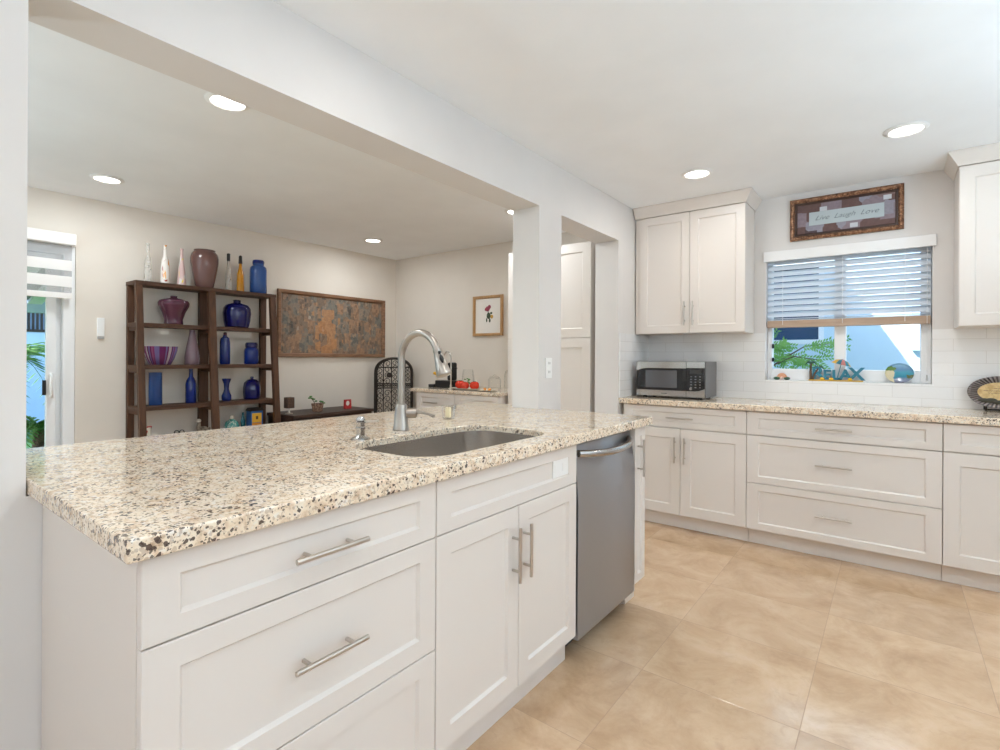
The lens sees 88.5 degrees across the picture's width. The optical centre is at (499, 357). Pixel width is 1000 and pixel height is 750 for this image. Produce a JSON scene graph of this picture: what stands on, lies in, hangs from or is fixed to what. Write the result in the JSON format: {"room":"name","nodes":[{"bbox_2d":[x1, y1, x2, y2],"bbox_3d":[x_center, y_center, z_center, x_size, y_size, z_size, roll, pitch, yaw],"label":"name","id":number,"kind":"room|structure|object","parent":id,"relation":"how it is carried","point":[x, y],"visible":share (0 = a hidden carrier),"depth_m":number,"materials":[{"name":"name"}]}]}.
{"room":"kitchen","nodes":[
{"label":"kitchen","id":0,"kind":"room"},
{"bbox_2d":[26,430,32,448],"bbox_3d":[-0.382,1.454,2.804,28.000,0.175,24.000,0,0,37],"label":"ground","id":1,"kind":"structure","parent":0,"point":[27,442],"depth_m":8.11,"materials":[{"name":"green plant"}]},
{"bbox_2d":[26,302,44,422],"bbox_3d":[-9.179,-0.545,9.535,0.230,3.720,16.000,0,0,37],"label":"wall","id":2,"kind":"structure","parent":1,"relation":"on","point":[35,407],"depth_m":9.80,"materials":[{"name":"blue paint"}]},
{"bbox_2d":[26,415,44,447],"bbox_3d":[-4.753,0.965,5.304,1.229,0.757,1.222,0,0,37],"label":"agave plant","id":3,"kind":"object","parent":1,"relation":"on","point":[38,429],"visible":0.24,"depth_m":5.17,"materials":[{"name":"green plant"}]},
{"bbox_2d":[26,342,44,404],"bbox_3d":[-6.889,0.546,6.964,2.702,1.568,2.694,0,0,37],"label":"palm tree","id":4,"kind":"object","parent":1,"relation":"on","point":[32,351],"visible":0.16,"depth_m":7.26,"materials":[{"name":"green plant"}]},
{"bbox_2d":[27,266,44,312],"bbox_3d":[-4.944,0.047,4.596,3.163,2.580,5.900,0,0,37],"label":"patio cover","id":5,"kind":"object","parent":1,"relation":"on","point":[35,304],"visible":0.03,"depth_m":6.02,"materials":[{"name":"white plastic"}]},
{"bbox_2d":[774,328,850,368],"bbox_3d":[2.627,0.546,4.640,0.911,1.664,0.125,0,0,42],"label":"tree","id":6,"kind":"object","parent":1,"relation":"on","point":[782,359],"visible":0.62,"depth_m":4.58,"materials":[{"name":"green plant"}]},
{"bbox_2d":[774,252,920,370],"bbox_3d":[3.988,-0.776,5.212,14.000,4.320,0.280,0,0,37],"label":"house","id":7,"kind":"object","parent":1,"relation":"on","point":[873,347],"visible":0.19,"depth_m":5.29,"materials":[{"name":"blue paint"}]},
{"bbox_2d":[27,186,395,443],"bbox_3d":[-3.189,-0.002,4.073,0.140,2.457,6.400,0,0,37],"label":"wall","id":8,"kind":"structure","parent":0,"point":[116,245],"depth_m":4.45,"materials":[{"name":"paint"}]},
{"bbox_2d":[27,241,74,446],"bbox_3d":[-3.834,0.188,3.175,0.128,2.068,1.888,0,0,37],"label":"door","id":9,"kind":"structure","parent":8,"relation":"in","point":[58,384],"depth_m":3.86,"materials":[{"name":"white plastic"}]},
{"bbox_2d":[27,227,75,298],"bbox_3d":[-3.782,-0.686,3.111,0.079,0.482,1.906,0,0,37],"label":"zebra blind","id":10,"kind":"object","parent":8,"relation":"attached to","point":[33,234],"visible":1,"depth_m":3.74,"materials":[{"name":"white fabric"}]},
{"bbox_2d":[97,318,104,338],"bbox_3d":[-3.129,-0.231,4.024,0.012,0.165,0.048,0,0,37],"label":"wall switch","id":11,"kind":"object","parent":8,"relation":"attached to","point":[100,321],"visible":1,"depth_m":4.02,"materials":[{"name":"white plastic"}]},
{"bbox_2d":[277,288,384,356],"bbox_3d":[-1.823,-0.351,5.712,0.034,0.690,1.370,0,0,37],"label":"framed print","id":12,"kind":"object","parent":8,"relation":"attached to","point":[309,324],"visible":0.99,"depth_m":5.64},
{"bbox_2d":[0,0,647,749],"bbox_3d":[-0.681,0.011,2.037,0.194,2.457,6.210,0,0,37],"label":"wall","id":13,"kind":"structure","parent":0,"point":[263,56],"depth_m":1.79,"materials":[{"name":"grey paint"}]},
{"bbox_2d":[545,358,551,377],"bbox_3d":[0.299,0.063,3.152,0.010,0.124,0.072,0,0,37],"label":"outlet","id":14,"kind":"object","parent":13,"relation":"attached to","point":[548,361],"visible":1,"depth_m":3.14,"materials":[{"name":"white plastic"}]},
{"bbox_2d":[619,333,648,396],"bbox_3d":[1.103,0.058,4.205,0.008,0.499,0.582,0,0,37],"label":"backsplash","id":15,"kind":"structure","parent":13,"relation":"attached to","point":[633,348],"depth_m":4.13,"materials":[{"name":"white tile"}]},
{"bbox_2d":[27,0,999,259],"bbox_3d":[-0.376,-1.291,1.835,7.337,0.150,6.550,0,0,37],"label":"ceiling","id":16,"kind":"structure","parent":0,"point":[776,98],"depth_m":2.49,"materials":[{"name":"paint"}]},
{"bbox_2d":[89,174,124,183],"bbox_3d":[-2.692,-1.222,3.516,0.196,0.011,0.196,0,0,37],"label":"recessed light","id":17,"kind":"object","parent":16,"relation":"in","point":[103,178],"visible":1,"depth_m":3.50,"materials":[{"name":"white plastic"}]},
{"bbox_2d":[94,176,119,182],"bbox_3d":[-2.692,-1.223,3.516,0.143,0.006,0.143,0,0,37],"label":"diffuser","id":18,"kind":"object","parent":17,"relation":"attached to","point":[105,179],"depth_m":3.51,"materials":[{"name":"white plastic"}]},
{"bbox_2d":[204,92,249,111],"bbox_3d":[-1.293,-1.214,2.439,0.196,0.011,0.196,0,0,37],"label":"recessed light","id":19,"kind":"object","parent":16,"relation":"in","point":[220,102],"visible":0.62,"depth_m":2.45,"materials":[{"name":"white plastic"}]},
{"bbox_2d":[211,95,243,109],"bbox_3d":[-1.293,-1.216,2.439,0.143,0.006,0.143,0,0,37],"label":"diffuser","id":20,"kind":"object","parent":19,"relation":"attached to","point":[220,102],"depth_m":2.46,"materials":[{"name":"white plastic"}]},
{"bbox_2d":[363,238,382,242],"bbox_3d":[-1.316,-1.214,5.319,0.196,0.011,0.196,0,0,37],"label":"recessed light","id":21,"kind":"object","parent":16,"relation":"in","point":[371,240],"visible":1,"depth_m":5.31,"materials":[{"name":"white"}]},
{"bbox_2d":[505,209,512,214],"bbox_3d":[0.136,-1.207,4.238,0.196,0.011,0.196,0,0,37],"label":"recessed light","id":22,"kind":"object","parent":16,"relation":"in","point":[507,211],"visible":0.3,"depth_m":4.23,"materials":[{"name":"white"}]},
{"bbox_2d":[681,168,712,178],"bbox_3d":[1.287,-1.201,3.353,0.196,0.011,0.196,0,0,37],"label":"recessed light","id":23,"kind":"object","parent":16,"relation":"in","point":[697,173],"visible":1,"depth_m":3.34,"materials":[{"name":"white plastic"}]},
{"bbox_2d":[685,171,708,177],"bbox_3d":[1.287,-1.202,3.353,0.143,0.006,0.143,0,0,37],"label":"diffuser","id":24,"kind":"object","parent":23,"relation":"attached to","point":[688,174],"depth_m":3.36,"materials":[{"name":"white plastic"}]},
{"bbox_2d":[883,121,929,137],"bbox_3d":[2.135,-1.196,2.699,0.196,0.011,0.196,0,0,37],"label":"recessed light","id":25,"kind":"object","parent":16,"relation":"in","point":[909,128],"visible":1,"depth_m":2.69,"materials":[{"name":"white plastic"}]},
{"bbox_2d":[889,125,923,135],"bbox_3d":[2.135,-1.198,2.699,0.143,0.006,0.143,0,0,37],"label":"diffuser","id":26,"kind":"object","parent":25,"relation":"attached to","point":[898,130],"depth_m":2.70,"materials":[{"name":"white plastic"}]},
{"bbox_2d":[395,170,980,409],"bbox_3d":[1.548,0.023,4.361,7.037,2.457,0.190,0,0,37],"label":"wall","id":27,"kind":"structure","parent":0,"point":[435,293],"depth_m":5.44,"materials":[{"name":"paint"}]},
{"bbox_2d":[473,294,503,335],"bbox_3d":[-0.132,-0.452,5.509,0.405,0.432,0.027,0,0,37],"label":"framed piece","id":28,"kind":"object","parent":27,"relation":"attached to","point":[488,311],"visible":1,"depth_m":5.51,"materials":[{"name":"white paper"}]},
{"bbox_2d":[633,187,761,335],"bbox_3d":[1.532,-0.697,4.028,0.880,1.016,0.359,0,0,37],"label":"upper cabinet","id":29,"kind":"object","parent":27,"relation":"attached to","point":[695,256],"visible":1,"depth_m":3.90,"materials":[{"name":"white paint"}]},
{"bbox_2d":[649,328,999,409],"bbox_3d":[2.616,0.066,3.483,3.272,0.499,0.108,0,0,37],"label":"backsplash","id":30,"kind":"structure","parent":27,"relation":"attached to","point":[960,357],"depth_m":3.58,"materials":[{"name":"white tile"}]},
{"bbox_2d":[774,373,789,379],"bbox_3d":[2.113,0.139,3.849,0.112,0.052,0.024,0,0,37],"label":"shell ornament","id":31,"kind":"object","parent":30,"relation":"on","point":[781,376],"visible":1,"depth_m":3.84,"materials":[{"name":"brown paint"}]},
{"bbox_2d":[805,359,865,381],"bbox_3d":[2.370,0.088,3.642,0.365,0.158,0.054,0,0,37],"label":"sign","id":32,"kind":"object","parent":30,"relation":"on","point":[813,370],"visible":1,"depth_m":3.65,"materials":[{"name":"multicoloured paint"}]},
{"bbox_2d":[885,363,913,382],"bbox_3d":[2.673,0.102,3.437,0.154,0.133,0.046,0,0,37],"label":"oval plate","id":33,"kind":"object","parent":30,"relation":"on","point":[897,372],"visible":1,"depth_m":3.44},
{"bbox_2d":[790,183,903,241],"bbox_3d":[2.398,-1.002,3.578,0.660,0.300,0.026,0,0,37],"label":"framed sign","id":34,"kind":"object","parent":27,"relation":"attached to","point":[876,209],"visible":1,"depth_m":3.57,"materials":[{"name":"brown wood"}]},
{"bbox_2d":[768,246,931,383],"bbox_3d":[2.464,-0.298,3.682,0.963,0.930,0.090,0,0,37],"label":"window","id":35,"kind":"structure","parent":27,"relation":"in","point":[840,332],"depth_m":3.64,"materials":[{"name":"white plastic"}]},
{"bbox_2d":[763,234,936,380],"bbox_3d":[2.413,-0.324,3.611,0.999,0.941,0.090,0,0,37],"label":"window blind","id":36,"kind":"object","parent":35,"relation":"attached to","point":[920,243],"visible":1,"depth_m":3.58,"materials":[{"name":"white plastic"}]},
{"bbox_2d":[944,142,999,328],"bbox_3d":[3.049,-0.689,2.869,0.845,1.016,0.359,0,0,37],"label":"upper cabinet","id":37,"kind":"object","parent":27,"relation":"attached to","point":[974,171],"visible":1,"depth_m":2.95,"materials":[{"name":"white paint"}]},
{"bbox_2d":[466,521,999,749],"bbox_3d":[-0.390,1.301,1.835,7.337,0.120,6.550,0,0,37],"label":"floor","id":38,"kind":"structure","parent":0,"point":[721,643],"depth_m":2.11,"materials":[{"name":"tile"}]},
{"bbox_2d":[126,280,280,437],"bbox_3d":[-2.533,0.309,4.498,0.368,1.839,1.157,0,0,37],"label":"bookcase","id":39,"kind":"object","parent":38,"relation":"on","point":[207,327],"visible":0.57,"depth_m":4.44,"materials":[{"name":"brown wood"}]},
{"bbox_2d":[148,372,161,404],"bbox_3d":[-2.829,0.252,4.214,0.098,0.267,0.098,0,0,37],"label":"glass vase","id":40,"kind":"object","parent":39,"relation":"on","point":[155,378],"visible":1,"depth_m":4.17,"materials":[{"name":"blue glass"}]},
{"bbox_2d":[147,426,162,435],"bbox_3d":[-2.837,0.638,4.205,0.060,0.168,0.135,0,0,37],"label":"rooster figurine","id":41,"kind":"object","parent":39,"relation":"on","point":[149,428],"visible":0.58,"depth_m":4.17,"materials":[{"name":"beige ceramic"}]},
{"bbox_2d":[144,346,177,364],"bbox_3d":[-2.808,-0.019,4.238,0.256,0.150,0.256,0,0,37],"label":"glass bowl","id":42,"kind":"object","parent":39,"relation":"on","point":[154,355],"visible":0.94,"depth_m":4.16,"materials":[{"name":"purple glass"}]},
{"bbox_2d":[160,245,169,282],"bbox_3d":[-2.783,-0.773,4.266,0.066,0.322,0.066,0,0,37],"label":"glass bottle","id":43,"kind":"object","parent":39,"relation":"on","point":[165,268],"visible":0.92,"depth_m":4.25,"materials":[{"name":"white glass"}]},
{"bbox_2d":[157,296,189,324],"bbox_3d":[-2.745,-0.400,4.319,0.232,0.240,0.232,0,0,37],"label":"urn","id":44,"kind":"object","parent":39,"relation":"on","point":[173,309],"visible":0.94,"depth_m":4.25,"materials":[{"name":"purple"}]},
{"bbox_2d":[177,248,185,284],"bbox_3d":[-2.707,-0.769,4.365,0.068,0.315,0.068,0,0,37],"label":"glass bottle","id":45,"kind":"object","parent":39,"relation":"on","point":[181,279],"visible":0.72,"depth_m":4.35,"materials":[{"name":"pink glass"}]},
{"bbox_2d":[185,369,196,402],"bbox_3d":[-2.666,0.241,4.427,0.086,0.290,0.086,0,0,37],"label":"glass bottle","id":46,"kind":"object","parent":39,"relation":"on","point":[190,385],"visible":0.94,"depth_m":4.40,"materials":[{"name":"blue glass"}]},
{"bbox_2d":[184,330,199,363],"bbox_3d":[-2.659,-0.091,4.434,0.118,0.295,0.118,0,0,37],"label":"glass vase","id":47,"kind":"object","parent":39,"relation":"on","point":[192,356],"visible":0.93,"depth_m":4.40,"materials":[{"name":"pink glass"}]},
{"bbox_2d":[195,419,210,430],"bbox_3d":[-2.609,0.628,4.503,0.060,0.192,0.135,0,0,37],"label":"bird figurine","id":48,"kind":"object","parent":39,"relation":"on","point":[199,427],"visible":0.63,"depth_m":4.47,"materials":[{"name":"beige ceramic"}]},
{"bbox_2d":[190,248,218,287],"bbox_3d":[-2.596,-0.777,4.511,0.220,0.332,0.220,0,0,37],"label":"urn","id":49,"kind":"object","parent":39,"relation":"on","point":[204,263],"visible":0.88,"depth_m":4.44,"materials":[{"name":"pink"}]},
{"bbox_2d":[220,332,229,363],"bbox_3d":[-2.492,-0.088,4.652,0.086,0.290,0.086,0,0,37],"label":"glass bottle","id":50,"kind":"object","parent":39,"relation":"on","point":[224,341],"visible":0.9,"depth_m":4.62,"materials":[{"name":"blue glass"}]},
{"bbox_2d":[221,378,231,400],"bbox_3d":[-2.485,0.288,4.663,0.082,0.199,0.082,0,0,37],"label":"glass vase","id":51,"kind":"object","parent":39,"relation":"on","point":[226,395],"visible":1,"depth_m":4.64,"materials":[{"name":"blue glass"}]},
{"bbox_2d":[224,415,238,427],"bbox_3d":[-2.458,0.625,4.702,0.128,0.200,0.128,0,0,37],"label":"patterned vase","id":52,"kind":"object","parent":39,"relation":"on","point":[231,422],"visible":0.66,"depth_m":4.67,"materials":[{"name":"teal ceramic"}]},
{"bbox_2d":[222,300,250,327],"bbox_3d":[-2.427,-0.405,4.735,0.238,0.254,0.238,0,0,37],"label":"glass jar","id":53,"kind":"object","parent":39,"relation":"on","point":[235,314],"visible":0.91,"depth_m":4.64,"materials":[{"name":"blue glass"}]},
{"bbox_2d":[236,255,243,290],"bbox_3d":[-2.407,-0.779,4.759,0.064,0.338,0.064,0,0,37],"label":"oil bottle","id":54,"kind":"object","parent":39,"relation":"on","point":[240,275],"visible":0.86,"depth_m":4.74,"materials":[{"name":"orange glass"}]},
{"bbox_2d":[241,412,244,426],"bbox_3d":[-2.396,0.616,4.783,0.038,0.218,0.038,0,0,37],"label":"glass bottle","id":55,"kind":"object","parent":39,"relation":"on","point":[242,417],"visible":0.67,"depth_m":4.77,"materials":[{"name":"teal glass"}]},
{"bbox_2d":[244,342,258,363],"bbox_3d":[-2.346,-0.044,4.843,0.130,0.204,0.130,0,0,37],"label":"glass jar","id":56,"kind":"object","parent":39,"relation":"on","point":[251,352],"visible":0.94,"depth_m":4.79,"materials":[{"name":"blue glass"}]},
{"bbox_2d":[243,376,260,398],"bbox_3d":[-2.344,0.281,4.848,0.154,0.214,0.148,0,0,37],"label":"glass decanter","id":57,"kind":"object","parent":39,"relation":"on","point":[251,387],"visible":1,"depth_m":4.79,"materials":[{"name":"blue glass"}]},
{"bbox_2d":[245,407,263,425],"bbox_3d":[-2.326,0.599,4.868,0.110,0.252,0.128,0,0,37],"label":"house ornament","id":58,"kind":"object","parent":39,"relation":"on","point":[254,415],"visible":0.71,"depth_m":4.83,"materials":[{"name":"blue paint"}]},
{"bbox_2d":[249,260,266,293],"bbox_3d":[-2.304,-0.769,4.893,0.150,0.319,0.150,0,0,37],"label":"glass jar","id":59,"kind":"object","parent":39,"relation":"on","point":[258,271],"visible":0.86,"depth_m":4.83,"materials":[{"name":"blue glass"}]},
{"bbox_2d":[41,482,435,749],"bbox_3d":[-0.646,0.791,1.349,0.698,0.894,0.716,0,0,37],"label":"base cabinet","id":60,"kind":"object","parent":38,"relation":"on","point":[317,631],"visible":0.87,"depth_m":1.10,"materials":[{"name":"white paint"}]},
{"bbox_2d":[26,402,651,563],"bbox_3d":[-0.376,0.321,2.172,1.246,0.040,2.403,0,0,37],"label":"countertop","id":61,"kind":"structure","parent":60,"relation":"on","point":[139,499],"depth_m":1.40,"materials":[{"name":"beige stone"}]},
{"bbox_2d":[351,416,378,440],"bbox_3d":[-0.506,0.258,1.906,0.073,0.085,0.091,0,0,37],"label":"soap dispenser","id":62,"kind":"object","parent":61,"relation":"on","point":[360,427],"visible":1,"depth_m":1.88,"materials":[{"name":"silver metal"}]},
{"bbox_2d":[393,329,450,430],"bbox_3d":[-0.301,0.093,2.087,0.305,0.417,0.119,0,0,37],"label":"faucet","id":63,"kind":"object","parent":61,"relation":"on","point":[402,413],"visible":1,"depth_m":2.11,"materials":[{"name":"silver metal"}]},
{"bbox_2d":[445,407,450,417],"bbox_3d":[-0.254,0.269,2.534,0.072,0.066,0.072,0,0,37],"label":"tumbler","id":64,"kind":"object","parent":61,"relation":"on","point":[447,409],"visible":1,"depth_m":2.53,"materials":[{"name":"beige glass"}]},
{"bbox_2d":[362,431,535,456],"bbox_3d":[-0.163,0.426,1.936,0.420,0.200,0.727,0,0,37],"label":"sink","id":65,"kind":"object","parent":61,"relation":"in","point":[458,442],"visible":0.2,"depth_m":2.19,"materials":[{"name":"silver metal"}]},
{"bbox_2d":[267,406,373,423],"bbox_3d":[-1.834,0.888,5.309,0.495,0.689,0.935,0,0,37],"label":"console table","id":66,"kind":"object","parent":38,"relation":"on","point":[304,414],"visible":0.13,"depth_m":5.11,"materials":[{"name":"brown wood"}]},
{"bbox_2d":[284,397,294,413],"bbox_3d":[-2.042,0.462,4.972,0.072,0.160,0.072,0,0,37],"label":"candle holder","id":67,"kind":"object","parent":66,"relation":"on","point":[289,402],"visible":1,"depth_m":4.95,"materials":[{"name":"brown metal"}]},
{"bbox_2d":[308,396,324,411],"bbox_3d":[-1.860,0.462,5.208,0.134,0.162,0.146,0,0,-4],"label":"potted plant","id":68,"kind":"object","parent":66,"relation":"on","point":[316,407],"visible":1,"depth_m":5.18,"materials":[{"name":"brown wicker"}]},
{"bbox_2d":[343,399,351,408],"bbox_3d":[-1.637,0.495,5.510,0.032,0.098,0.080,0,0,37],"label":"card","id":69,"kind":"object","parent":66,"relation":"on","point":[347,402],"visible":1,"depth_m":5.49,"materials":[{"name":"red paper"}]},
{"bbox_2d":[374,357,412,412],"bbox_3d":[-1.255,0.609,6.059,0.445,1.232,0.173,0,0,-8],"label":"wine rack","id":70,"kind":"object","parent":38,"relation":"on","point":[389,375],"visible":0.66,"depth_m":5.99,"materials":[{"name":"grey metal"}]},
{"bbox_2d":[416,392,507,407],"bbox_3d":[-0.247,0.793,5.166,1.060,0.895,0.700,0,0,37],"label":"bar cabinet","id":71,"kind":"object","parent":38,"relation":"on","point":[423,399],"visible":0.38,"depth_m":4.97,"materials":[{"name":"white paint"}]},
{"bbox_2d":[410,386,507,396],"bbox_3d":[-0.255,0.328,5.183,1.142,0.033,0.688,0,0,37],"label":"countertop","id":72,"kind":"structure","parent":71,"relation":"on","point":[500,392],"depth_m":4.92,"materials":[{"name":"beige stone"}]},
{"bbox_2d":[428,362,458,387],"bbox_3d":[-0.574,0.178,5.359,0.350,0.262,0.140,0,0,37],"label":"espresso machine","id":73,"kind":"object","parent":72,"relation":"on","point":[438,383],"visible":0.65,"depth_m":5.29,"materials":[{"name":"black plastic"}]},
{"bbox_2d":[444,351,452,388],"bbox_3d":[-0.527,0.118,5.185,0.130,0.382,0.044,0,0,37],"label":"bar faucet","id":74,"kind":"object","parent":72,"relation":"on","point":[446,351],"visible":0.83,"depth_m":5.15,"materials":[{"name":"silver metal"}]},
{"bbox_2d":[451,387,482,389],"bbox_3d":[-0.316,0.303,5.023,0.384,0.016,0.230,0,0,37],"label":"platter","id":75,"kind":"object","parent":72,"relation":"on","point":[469,388],"visible":0.69,"depth_m":4.96,"materials":[{"name":"beige ceramic"}]},
{"bbox_2d":[455,380,463,388],"bbox_3d":[-0.391,0.262,5.074,0.100,0.082,0.100,0,0,37],"label":"tomato","id":76,"kind":"object","parent":75,"relation":"on","point":[458,383],"visible":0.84,"depth_m":5.04,"materials":[{"name":"red food"}]},
{"bbox_2d":[460,382,468,388],"bbox_3d":[-0.341,0.268,4.992,0.086,0.071,0.086,0,0,37],"label":"tomato","id":77,"kind":"object","parent":75,"relation":"on","point":[464,385],"visible":0.97,"depth_m":4.96,"materials":[{"name":"red food"}]},
{"bbox_2d":[469,381,478,388],"bbox_3d":[-0.245,0.265,4.957,0.096,0.079,0.096,0,0,37],"label":"tomato","id":78,"kind":"object","parent":75,"relation":"on","point":[473,385],"visible":0.95,"depth_m":4.92,"materials":[{"name":"red food"}]},
{"bbox_2d":[479,389,496,391],"bbox_3d":[-0.114,0.306,4.793,0.194,0.012,0.193,0,0,37],"label":"saucer","id":79,"kind":"object","parent":72,"relation":"on","point":[486,390],"visible":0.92,"depth_m":4.82,"materials":[{"name":"beige ceramic"}]},
{"bbox_2d":[434,445,575,749],"bbox_3d":[-0.182,0.794,1.956,0.698,0.894,0.807,0,0,37],"label":"base cabinet","id":80,"kind":"object","parent":38,"relation":"on","point":[505,539],"visible":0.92,"depth_m":1.70,"materials":[{"name":"white paint"}]},
{"bbox_2d":[552,457,567,478],"bbox_3d":[0.236,0.426,1.996,0.007,0.068,0.116,0,0,37],"label":"outlet","id":81,"kind":"object","parent":80,"relation":"attached to","point":[559,467],"visible":1,"depth_m":1.99,"materials":[{"name":"white plastic"}]},
{"bbox_2d":[555,464,559,472],"bbox_3d":[0.220,0.425,1.970,0.002,0.032,0.034,0,0,37],"label":"socket","id":82,"kind":"object","parent":81,"relation":"attached to","point":[557,466],"depth_m":1.97,"materials":[{"name":"white plastic"}]},
{"bbox_2d":[563,462,566,470],"bbox_3d":[0.255,0.425,2.016,0.002,0.032,0.034,0,0,37],"label":"socket","id":83,"kind":"object","parent":81,"relation":"attached to","point":[564,463],"depth_m":2.02,"materials":[{"name":"white plastic"}]},
{"bbox_2d":[508,241,595,411],"bbox_3d":[0.573,0.148,4.623,0.833,2.194,0.572,0,0,37],"label":"pantry cabinet","id":84,"kind":"object","parent":38,"relation":"on","point":[577,259],"visible":0.31,"depth_m":4.23,"materials":[{"name":"white paint"}]},
{"bbox_2d":[565,431,634,646],"bbox_3d":[0.264,0.796,2.498,0.689,0.894,0.587,0,0,37],"label":"dishwasher","id":85,"kind":"object","parent":38,"relation":"on","point":[605,470],"visible":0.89,"depth_m":2.28,"materials":[{"name":"grey metal"}]},
{"bbox_2d":[621,426,644,603],"bbox_3d":[0.466,0.797,2.803,0.698,0.894,0.133,0,0,37],"label":"base cabinet","id":86,"kind":"object","parent":38,"relation":"on","point":[638,434],"visible":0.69,"depth_m":2.62,"materials":[{"name":"white paint"}]},
{"bbox_2d":[624,403,748,540],"bbox_3d":[1.464,0.802,3.917,0.875,0.894,0.607,0,0,37],"label":"base cabinet","id":87,"kind":"object","parent":38,"relation":"on","point":[696,458],"visible":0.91,"depth_m":3.64,"materials":[{"name":"white paint"}]},
{"bbox_2d":[746,411,942,579],"bbox_3d":[2.208,0.806,3.348,0.996,0.894,0.607,0,0,37],"label":"base cabinet","id":88,"kind":"object","parent":38,"relation":"on","point":[864,491],"visible":0.99,"depth_m":3.10,"materials":[{"name":"white paint"}]},
{"bbox_2d":[619,395,999,425],"bbox_3d":[2.282,0.335,3.301,2.980,0.040,0.598,0,0,37],"label":"countertop","id":89,"kind":"structure","parent":88,"relation":"on","point":[892,412],"depth_m":3.25,"materials":[{"name":"beige stone"}]},
{"bbox_2d":[636,361,716,399],"bbox_3d":[1.387,0.169,4.043,0.525,0.282,0.319,0,0,37],"label":"microwave","id":90,"kind":"object","parent":89,"relation":"on","point":[692,379],"visible":1,"depth_m":3.90,"materials":[{"name":"grey paint"}]},
{"bbox_2d":[967,376,999,410],"bbox_3d":[2.978,0.214,3.049,0.300,0.206,0.112,0,0,37],"label":"plate","id":91,"kind":"object","parent":89,"relation":"on","point":[985,392],"visible":1,"depth_m":3.09,"materials":[{"name":"ceramic"}]},
{"bbox_2d":[941,423,999,591],"bbox_3d":[2.953,0.810,2.779,0.874,0.894,0.607,0,0,37],"label":"base cabinet","id":92,"kind":"object","parent":38,"relation":"on","point":[970,453],"visible":0.84,"depth_m":2.77,"materials":[{"name":"white paint"}]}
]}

